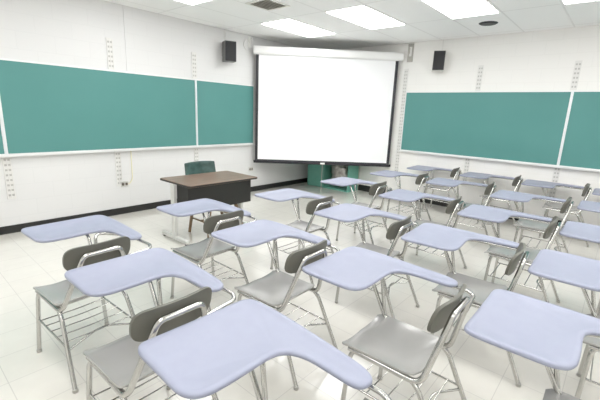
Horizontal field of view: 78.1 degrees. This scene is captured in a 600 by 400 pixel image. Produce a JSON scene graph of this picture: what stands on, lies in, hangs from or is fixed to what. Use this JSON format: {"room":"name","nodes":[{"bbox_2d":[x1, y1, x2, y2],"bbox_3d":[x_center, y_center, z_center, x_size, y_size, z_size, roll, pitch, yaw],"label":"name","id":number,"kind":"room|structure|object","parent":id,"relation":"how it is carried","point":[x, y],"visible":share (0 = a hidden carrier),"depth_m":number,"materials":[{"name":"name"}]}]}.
{"room":"classroom","nodes":[
{"label":"classroom","id":0,"kind":"room"},
{"bbox_2d":[0,0,307,226],"bbox_3d":[-2.691,-1.240,5.338,0.150,3.152,9.350,13,17,39],"label":"wall","id":1,"kind":"structure","parent":0,"point":[64,32],"depth_m":5.22,"materials":[{"name":"white paint"}]},
{"bbox_2d":[2,157,15,199],"bbox_3d":[-3.502,-1.014,4.311,0.012,2.060,0.084,13,17,39],"label":"wall shelf standard","id":2,"kind":"object","parent":1,"relation":"attached to","point":[7,165],"visible":0.96,"depth_m":4.49,"materials":[{"name":"white paint"}]},
{"bbox_2d":[106,38,122,186],"bbox_3d":[-2.644,-1.207,5.275,0.012,2.060,0.084,13,17,39],"label":"wall shelf standard","id":3,"kind":"object","parent":1,"relation":"attached to","point":[109,41],"visible":0.97,"depth_m":5.15,"materials":[{"name":"white paint"}]},
{"bbox_2d":[121,181,128,186],"bbox_3d":[-2.636,-0.240,5.556,0.016,0.084,0.110,13,17,39],"label":"wall outlet","id":4,"kind":"object","parent":1,"relation":"attached to","point":[125,183],"visible":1,"depth_m":5.55,"materials":[{"name":"grey plastic"}]},
{"bbox_2d":[123,7,127,71],"bbox_3d":[-2.459,-2.265,5.197,0.010,0.874,0.010,13,17,39],"label":"conduit","id":5,"kind":"object","parent":1,"relation":"attached to","point":[123,7],"visible":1,"depth_m":5.20,"materials":[{"name":"white metal"}]},
{"bbox_2d":[0,58,254,157],"bbox_3d":[-3.022,-1.165,4.798,0.062,1.127,6.495,13,17,39],"label":"chalkboard","id":6,"kind":"object","parent":1,"relation":"attached to","point":[46,108],"visible":1,"depth_m":5.21,"materials":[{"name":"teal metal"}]},
{"bbox_2d":[0,143,254,157],"bbox_3d":[-3.044,-0.634,4.923,0.062,0.036,6.495,13,17,39],"label":"chalk tray","id":7,"kind":"object","parent":6,"relation":"on","point":[187,145],"depth_m":5.28,"materials":[{"name":"silver metal"}]},
{"bbox_2d":[128,151,132,183],"bbox_3d":[-2.566,-0.493,5.566,0.014,0.506,0.080,13,17,39],"label":"cable","id":8,"kind":"object","parent":1,"relation":"attached to","point":[130,151],"visible":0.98,"depth_m":5.59,"materials":[{"name":"beige plastic"}]},
{"bbox_2d":[0,178,306,234],"bbox_3d":[-2.736,0.172,5.559,0.010,0.100,9.200,13,17,39],"label":"baseboard","id":9,"kind":"structure","parent":1,"relation":"attached to","point":[18,227],"depth_m":5.53,"materials":[{"name":"black plastic"}]},
{"bbox_2d":[191,52,198,160],"bbox_3d":[-1.769,-1.403,6.258,0.012,2.060,0.084,13,17,39],"label":"wall shelf standard","id":10,"kind":"object","parent":1,"relation":"attached to","point":[194,60],"visible":0.7,"depth_m":6.09,"materials":[{"name":"white paint"}]},
{"bbox_2d":[222,34,235,62],"bbox_3d":[-1.221,-2.659,6.351,0.269,0.542,0.247,13,17,39],"label":"wall speaker","id":11,"kind":"object","parent":1,"relation":"attached to","point":[228,47],"visible":1,"depth_m":6.29,"materials":[{"name":"grey plastic"}]},
{"bbox_2d":[225,41,235,60],"bbox_3d":[-1.177,-2.533,6.288,0.186,0.314,0.012,-4,15,-27],"label":"grille","id":12,"kind":"object","parent":11,"relation":"attached to","point":[230,46],"depth_m":6.28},
{"bbox_2d":[243,36,252,49],"bbox_3d":[-0.947,-2.883,6.772,0.067,0.253,0.185,13,17,39],"label":"bracket","id":13,"kind":"object","parent":1,"relation":"attached to","point":[249,37],"visible":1,"depth_m":6.81,"materials":[{"name":"white metal"}]},
{"bbox_2d":[253,45,403,192],"bbox_3d":[0.494,-1.486,7.215,2.808,2.740,0.138,2,13,-3],"label":"projection screen","id":14,"kind":"object","parent":13,"relation":"hanging from","point":[314,106],"visible":1,"depth_m":7.13,"materials":[{"name":"white fabric"}]},
{"bbox_2d":[0,182,599,399],"bbox_3d":[0.416,1.024,2.923,8.400,0.100,9.200,13,17,39],"label":"floor","id":15,"kind":"structure","parent":0,"point":[484,371],"depth_m":3.08,"materials":[{"name":"tile"}]},
{"bbox_2d":[21,215,151,393],"bbox_3d":[-1.468,0.565,2.581,1.062,0.801,0.696,12,17,36],"label":"desk","id":16,"kind":"object","parent":15,"relation":"on","point":[59,295],"visible":0.79,"depth_m":2.38,"materials":[{"name":"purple plastic"}]},
{"bbox_2d":[42,298,129,343],"bbox_3d":[-1.403,0.778,2.424,0.368,0.012,0.402,12,17,36],"label":"basket","id":17,"kind":"object","parent":16,"relation":"on","point":[103,299],"depth_m":2.40,"materials":[{"name":"silver metal"}]},
{"bbox_2d":[64,248,235,399],"bbox_3d":[-0.770,0.744,1.942,0.992,0.801,0.671,13,17,39],"label":"desk","id":18,"kind":"object","parent":15,"relation":"on","point":[118,362],"visible":0.82,"depth_m":1.81,"materials":[{"name":"purple plastic"}]},
{"bbox_2d":[93,375,192,399],"bbox_3d":[-0.732,0.949,1.814,0.368,0.012,0.402,13,17,39],"label":"basket","id":19,"kind":"object","parent":18,"relation":"on","point":[157,375],"depth_m":1.82,"materials":[{"name":"silver metal"}]},
{"bbox_2d":[156,198,256,311],"bbox_3d":[-0.817,0.421,3.303,0.992,0.801,0.696,13,17,38],"label":"desk","id":20,"kind":"object","parent":15,"relation":"on","point":[209,247],"visible":0.91,"depth_m":3.17,"materials":[{"name":"purple plastic"}]},
{"bbox_2d":[201,261,239,280],"bbox_3d":[-0.786,0.628,3.166,0.368,0.012,0.402,13,17,38],"label":"basket","id":21,"kind":"object","parent":20,"relation":"on","point":[229,277],"depth_m":3.24,"materials":[{"name":"silver metal"}]},
{"bbox_2d":[160,171,256,245],"bbox_3d":[-1.183,0.068,4.872,0.676,0.740,1.078,13,17,39],"label":"desk","id":22,"kind":"object","parent":15,"relation":"on","point":[228,187],"visible":0.75,"depth_m":4.62,"materials":[{"name":"brown wood"}]},
{"bbox_2d":[184,161,242,237],"bbox_3d":[-1.201,-0.035,4.976,0.714,0.902,0.605,13,17,39],"label":"chair","id":23,"kind":"object","parent":15,"relation":"on","point":[196,167],"visible":0.43,"depth_m":5.06,"materials":[{"name":"green plastic"}]},
{"bbox_2d":[138,299,390,399],"bbox_3d":[-0.130,0.917,1.320,0.992,0.801,0.696,14,18,41],"label":"desk","id":24,"kind":"object","parent":15,"relation":"on","point":[198,358],"visible":1,"depth_m":1.40,"materials":[{"name":"purple plastic"}]},
{"bbox_2d":[211,219,339,390],"bbox_3d":[-0.162,0.601,2.655,0.992,0.801,0.696,13,17,38],"label":"desk","id":25,"kind":"object","parent":15,"relation":"on","point":[277,288],"visible":0.85,"depth_m":2.53,"materials":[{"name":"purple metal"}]},
{"bbox_2d":[285,302,319,327],"bbox_3d":[-0.131,0.807,2.518,0.368,0.012,0.402,13,17,38],"label":"basket","id":26,"kind":"object","parent":25,"relation":"on","point":[298,307],"depth_m":2.58,"materials":[{"name":"silver metal"}]},
{"bbox_2d":[255,188,339,283],"bbox_3d":[-0.008,0.296,3.972,0.992,0.801,0.696,13,17,39],"label":"desk","id":27,"kind":"object","parent":15,"relation":"on","point":[321,202],"visible":0.75,"depth_m":3.89,"materials":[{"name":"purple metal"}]},
{"bbox_2d":[278,240,326,252],"bbox_3d":[0.020,0.503,3.834,0.368,0.012,0.402,13,17,39],"label":"basket","id":28,"kind":"object","parent":27,"relation":"on","point":[298,240],"depth_m":3.89,"materials":[{"name":"silver metal"}]},
{"bbox_2d":[307,164,359,191],"bbox_3d":[0.729,-0.767,8.170,1.096,1.000,0.484,13,17,39],"label":"storage cabinet","id":29,"kind":"object","parent":15,"relation":"on","point":[314,171],"visible":0.38,"depth_m":8.20,"materials":[{"name":"teal paint"}]},
{"bbox_2d":[331,165,347,187],"bbox_3d":[0.891,-0.610,8.068,0.457,0.692,0.336,13,17,39],"label":"bundle","id":30,"kind":"object","parent":29,"relation":"in","point":[337,171],"visible":0.41,"depth_m":7.93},
{"bbox_2d":[320,177,391,244],"bbox_3d":[0.767,0.101,4.934,0.992,0.801,0.696,13,17,38],"label":"desk","id":31,"kind":"object","parent":15,"relation":"on","point":[375,189],"visible":0.77,"depth_m":4.81,"materials":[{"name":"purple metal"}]},
{"bbox_2d":[344,220,381,229],"bbox_3d":[0.797,0.307,4.796,0.368,0.012,0.402,13,17,38],"label":"basket","id":32,"kind":"object","parent":31,"relation":"on","point":[359,220],"depth_m":4.76,"materials":[{"name":"silver metal"}]},
{"bbox_2d":[314,203,419,317],"bbox_3d":[0.613,0.470,3.341,0.977,0.801,0.709,13,17,38],"label":"desk","id":33,"kind":"object","parent":15,"relation":"on","point":[345,212],"visible":0.65,"depth_m":3.28,"materials":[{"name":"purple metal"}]},
{"bbox_2d":[371,274,402,288],"bbox_3d":[0.634,0.676,3.203,0.368,0.012,0.402,13,17,38],"label":"basket","id":34,"kind":"object","parent":33,"relation":"on","point":[393,283],"depth_m":3.16,"materials":[{"name":"silver metal"}]},
{"bbox_2d":[302,246,474,399],"bbox_3d":[0.504,0.759,2.099,0.992,0.801,0.696,13,17,39],"label":"desk","id":35,"kind":"object","parent":15,"relation":"on","point":[399,348],"visible":0.99,"depth_m":1.98,"materials":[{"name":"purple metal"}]},
{"bbox_2d":[366,364,448,399],"bbox_3d":[0.533,0.965,1.961,0.368,0.012,0.402,13,17,39],"label":"basket","id":36,"kind":"object","parent":35,"relation":"on","point":[447,379],"depth_m":1.92,"materials":[{"name":"silver metal"}]},
{"bbox_2d":[370,170,431,222],"bbox_3d":[1.601,-0.069,5.794,0.992,0.801,0.696,13,17,38],"label":"desk","id":37,"kind":"object","parent":15,"relation":"on","point":[421,179],"visible":0.62,"depth_m":5.66,"materials":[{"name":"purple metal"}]},
{"bbox_2d":[379,189,466,271],"bbox_3d":[1.404,0.299,4.202,0.992,0.801,0.696,13,17,37],"label":"desk","id":38,"kind":"object","parent":15,"relation":"on","point":[403,195],"visible":0.67,"depth_m":4.17,"materials":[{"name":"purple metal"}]},
{"bbox_2d":[407,165,461,217],"bbox_3d":[2.422,-0.227,6.604,0.992,0.801,0.696,12,17,36],"label":"desk","id":39,"kind":"object","parent":15,"relation":"on","point":[455,171],"visible":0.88,"depth_m":6.48,"materials":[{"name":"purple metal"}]},
{"bbox_2d":[425,178,496,247],"bbox_3d":[2.292,0.094,5.222,0.992,0.801,0.696,12,16,35],"label":"desk","id":40,"kind":"object","parent":15,"relation":"on","point":[490,189],"visible":0.66,"depth_m":5.17,"materials":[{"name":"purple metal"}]},
{"bbox_2d":[401,223,529,386],"bbox_3d":[1.230,0.634,2.752,0.936,0.801,0.744,12,16,36],"label":"desk","id":41,"kind":"object","parent":15,"relation":"on","point":[436,236],"visible":0.73,"depth_m":2.71,"materials":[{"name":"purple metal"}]},
{"bbox_2d":[459,172,522,229],"bbox_3d":[3.108,-0.053,5.985,0.992,0.801,0.696,13,17,38],"label":"desk","id":42,"kind":"object","parent":15,"relation":"on","point":[518,179],"visible":0.74,"depth_m":5.87,"materials":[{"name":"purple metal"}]},
{"bbox_2d":[457,204,561,302],"bbox_3d":[1.989,0.483,3.521,0.936,0.801,0.744,13,17,38],"label":"desk","id":43,"kind":"object","parent":15,"relation":"on","point":[486,213],"visible":0.77,"depth_m":3.43,"materials":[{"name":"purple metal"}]},
{"bbox_2d":[491,263,539,288],"bbox_3d":[1.984,0.689,3.383,0.368,0.012,0.402,13,17,38],"label":"basket","id":44,"kind":"object","parent":43,"relation":"on","point":[497,265],"depth_m":3.30,"materials":[{"name":"silver metal"}]},
{"bbox_2d":[464,289,599,399],"bbox_3d":[1.175,0.918,1.536,0.936,0.801,0.744,13,17,39],"label":"desk","id":45,"kind":"object","parent":15,"relation":"on","point":[549,335],"visible":1,"depth_m":1.63,"materials":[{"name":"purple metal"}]},
{"bbox_2d":[490,190,573,262],"bbox_3d":[2.766,0.303,4.418,0.936,0.801,0.744,13,17,39],"label":"desk","id":46,"kind":"object","parent":15,"relation":"on","point":[522,224],"visible":0.88,"depth_m":4.35,"materials":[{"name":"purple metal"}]},
{"bbox_2d":[521,179,591,247],"bbox_3d":[3.740,0.110,5.404,0.936,0.801,0.744,12,17,37],"label":"desk","id":47,"kind":"object","parent":15,"relation":"on","point":[587,189],"visible":0.83,"depth_m":5.34,"materials":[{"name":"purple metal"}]},
{"bbox_2d":[528,249,599,398],"bbox_3d":[1.865,0.790,2.199,0.936,0.801,0.744,13,17,39],"label":"desk","id":48,"kind":"object","parent":15,"relation":"on","point":[574,270],"visible":0.8,"depth_m":2.28,"materials":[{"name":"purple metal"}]},
{"bbox_2d":[590,354,594,379],"bbox_3d":[1.857,0.995,2.061,0.368,0.012,0.402,13,17,39],"label":"basket","id":49,"kind":"object","parent":48,"relation":"on","point":[594,354],"depth_m":2.14,"materials":[{"name":"silver metal"}]},
{"bbox_2d":[559,221,599,315],"bbox_3d":[2.618,0.633,2.991,0.936,0.801,0.744,14,17,40],"label":"desk","id":50,"kind":"object","parent":15,"relation":"on","point":[577,230],"visible":0.87,"depth_m":3.13,"materials":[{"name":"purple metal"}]},
{"bbox_2d":[577,200,599,212],"bbox_3d":[3.487,0.442,3.954,0.936,0.801,0.744,13,17,39],"label":"desk","id":51,"kind":"object","parent":15,"relation":"on","point":[591,206],"visible":1,"depth_m":4.10,"materials":[{"name":"purple plastic"}]},
{"bbox_2d":[592,188,599,195],"bbox_3d":[4.347,0.269,4.831,0.936,0.801,0.744,13,17,39],"label":"desk","id":52,"kind":"object","parent":15,"relation":"on","point":[596,191],"visible":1,"depth_m":4.98,"materials":[{"name":"purple plastic"}]},
{"bbox_2d":[104,0,599,49],"bbox_3d":[0.536,-1.944,2.223,8.400,0.100,9.200,13,17,39],"label":"ceiling","id":53,"kind":"structure","parent":0,"point":[423,22],"depth_m":5.27,"materials":[{"name":"tile"}]},
{"bbox_2d":[176,0,208,4],"bbox_3d":[-1.594,-2.458,4.290,0.610,0.016,1.205,13,17,39],"label":"recessed light","id":54,"kind":"object","parent":53,"relation":"in","point":[192,2],"visible":1,"depth_m":4.74,"materials":[{"name":"white plastic"}]},
{"bbox_2d":[245,0,290,10],"bbox_3d":[-0.415,-2.529,4.794,0.420,0.017,0.420,13,17,39],"label":"ceiling vent","id":55,"kind":"object","parent":53,"relation":"in","point":[268,5],"visible":1,"depth_m":4.79,"materials":[{"name":"grey metal"}]},
{"bbox_2d":[260,18,335,36],"bbox_3d":[-0.003,-2.816,6.078,0.610,0.016,1.205,13,17,39],"label":"recessed light","id":56,"kind":"object","parent":53,"relation":"in","point":[287,24],"visible":1,"depth_m":5.98,"materials":[{"name":"white plastic"}]},
{"bbox_2d":[325,4,405,28],"bbox_3d":[0.960,-2.586,5.267,0.610,0.016,1.205,13,17,39],"label":"recessed light","id":57,"kind":"object","parent":53,"relation":"in","point":[363,15],"visible":1,"depth_m":5.17,"materials":[{"name":"white plastic"}]},
{"bbox_2d":[422,0,499,18],"bbox_3d":[1.923,-2.355,4.456,0.610,0.016,1.205,13,17,39],"label":"recessed light","id":58,"kind":"object","parent":53,"relation":"in","point":[453,9],"visible":1,"depth_m":4.54,"materials":[{"name":"white plastic"}]},
{"bbox_2d":[479,21,497,25],"bbox_3d":[2.690,-2.519,5.280,0.252,0.016,0.252,13,17,39],"label":"ceiling speaker","id":59,"kind":"object","parent":53,"relation":"attached to","point":[485,23],"visible":1,"depth_m":5.24,"materials":[{"name":"black metal"}]},
{"bbox_2d":[561,0,594,3],"bbox_3d":[2.886,-2.125,3.645,0.610,0.016,1.205,13,17,39],"label":"recessed light","id":60,"kind":"object","parent":53,"relation":"in","point":[563,1],"visible":1,"depth_m":4.14,"materials":[{"name":"white plastic"}]},
{"bbox_2d":[340,25,599,225],"bbox_3d":[3.550,-1.151,6.027,8.400,3.152,0.150,13,17,39],"label":"wall","id":61,"kind":"structure","parent":0,"point":[541,60],"depth_m":6.04,"materials":[{"name":"white paint"}]},
{"bbox_2d":[394,69,408,170],"bbox_3d":[1.980,-1.486,7.248,0.084,2.060,0.012,13,17,39],"label":"wall shelf standard","id":62,"kind":"object","parent":61,"relation":"attached to","point":[405,78],"visible":0.92,"depth_m":7.22,"materials":[{"name":"white paint"}]},
{"bbox_2d":[407,44,413,61],"bbox_3d":[2.069,-2.751,6.915,0.110,0.320,0.014,13,17,39],"label":"bracket","id":63,"kind":"object","parent":61,"relation":"attached to","point":[410,50],"visible":1,"depth_m":6.91,"materials":[{"name":"grey metal"}]},
{"bbox_2d":[431,40,445,71],"bbox_3d":[2.441,-2.540,6.474,0.204,0.542,0.250,6,14,15],"label":"wall speaker","id":64,"kind":"object","parent":61,"relation":"attached to","point":[438,62],"visible":1,"depth_m":6.39,"materials":[{"name":"black plastic"}]},
{"bbox_2d":[432,51,445,69],"bbox_3d":[2.402,-2.412,6.388,0.186,0.314,0.012,6,14,15],"label":"grille","id":65,"kind":"object","parent":64,"relation":"attached to","point":[438,63],"depth_m":6.38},
{"bbox_2d":[358,184,566,227],"bbox_3d":[3.446,0.234,6.288,8.390,0.130,0.010,13,17,39],"label":"baseboard","id":66,"kind":"structure","parent":61,"relation":"attached to","point":[360,187],"depth_m":7.09,"materials":[{"name":"black plastic"}]},
{"bbox_2d":[461,65,483,186],"bbox_3d":[2.985,-1.246,6.402,0.084,2.060,0.012,13,17,39],"label":"wall shelf standard","id":67,"kind":"object","parent":61,"relation":"attached to","point":[480,67],"visible":0.87,"depth_m":6.25,"materials":[{"name":"white paint"}]},
{"bbox_2d":[399,90,599,171],"bbox_3d":[3.942,-1.056,5.553,5.175,1.139,0.062,13,17,39],"label":"chalkboard","id":68,"kind":"object","parent":61,"relation":"attached to","point":[554,128],"visible":1,"depth_m":6.02,"materials":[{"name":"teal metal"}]},
{"bbox_2d":[399,149,599,171],"bbox_3d":[3.921,-0.519,5.680,5.175,0.036,0.062,13,17,39],"label":"chalk tray","id":69,"kind":"object","parent":68,"relation":"on","point":[432,152],"depth_m":6.10,"materials":[{"name":"silver metal"}]},
{"bbox_2d":[549,60,582,197],"bbox_3d":[3.982,-1.007,5.562,0.084,2.060,0.012,13,17,39],"label":"wall shelf standard","id":70,"kind":"object","parent":61,"relation":"attached to","point":[577,67],"visible":0.88,"depth_m":5.41,"materials":[{"name":"white paint"}]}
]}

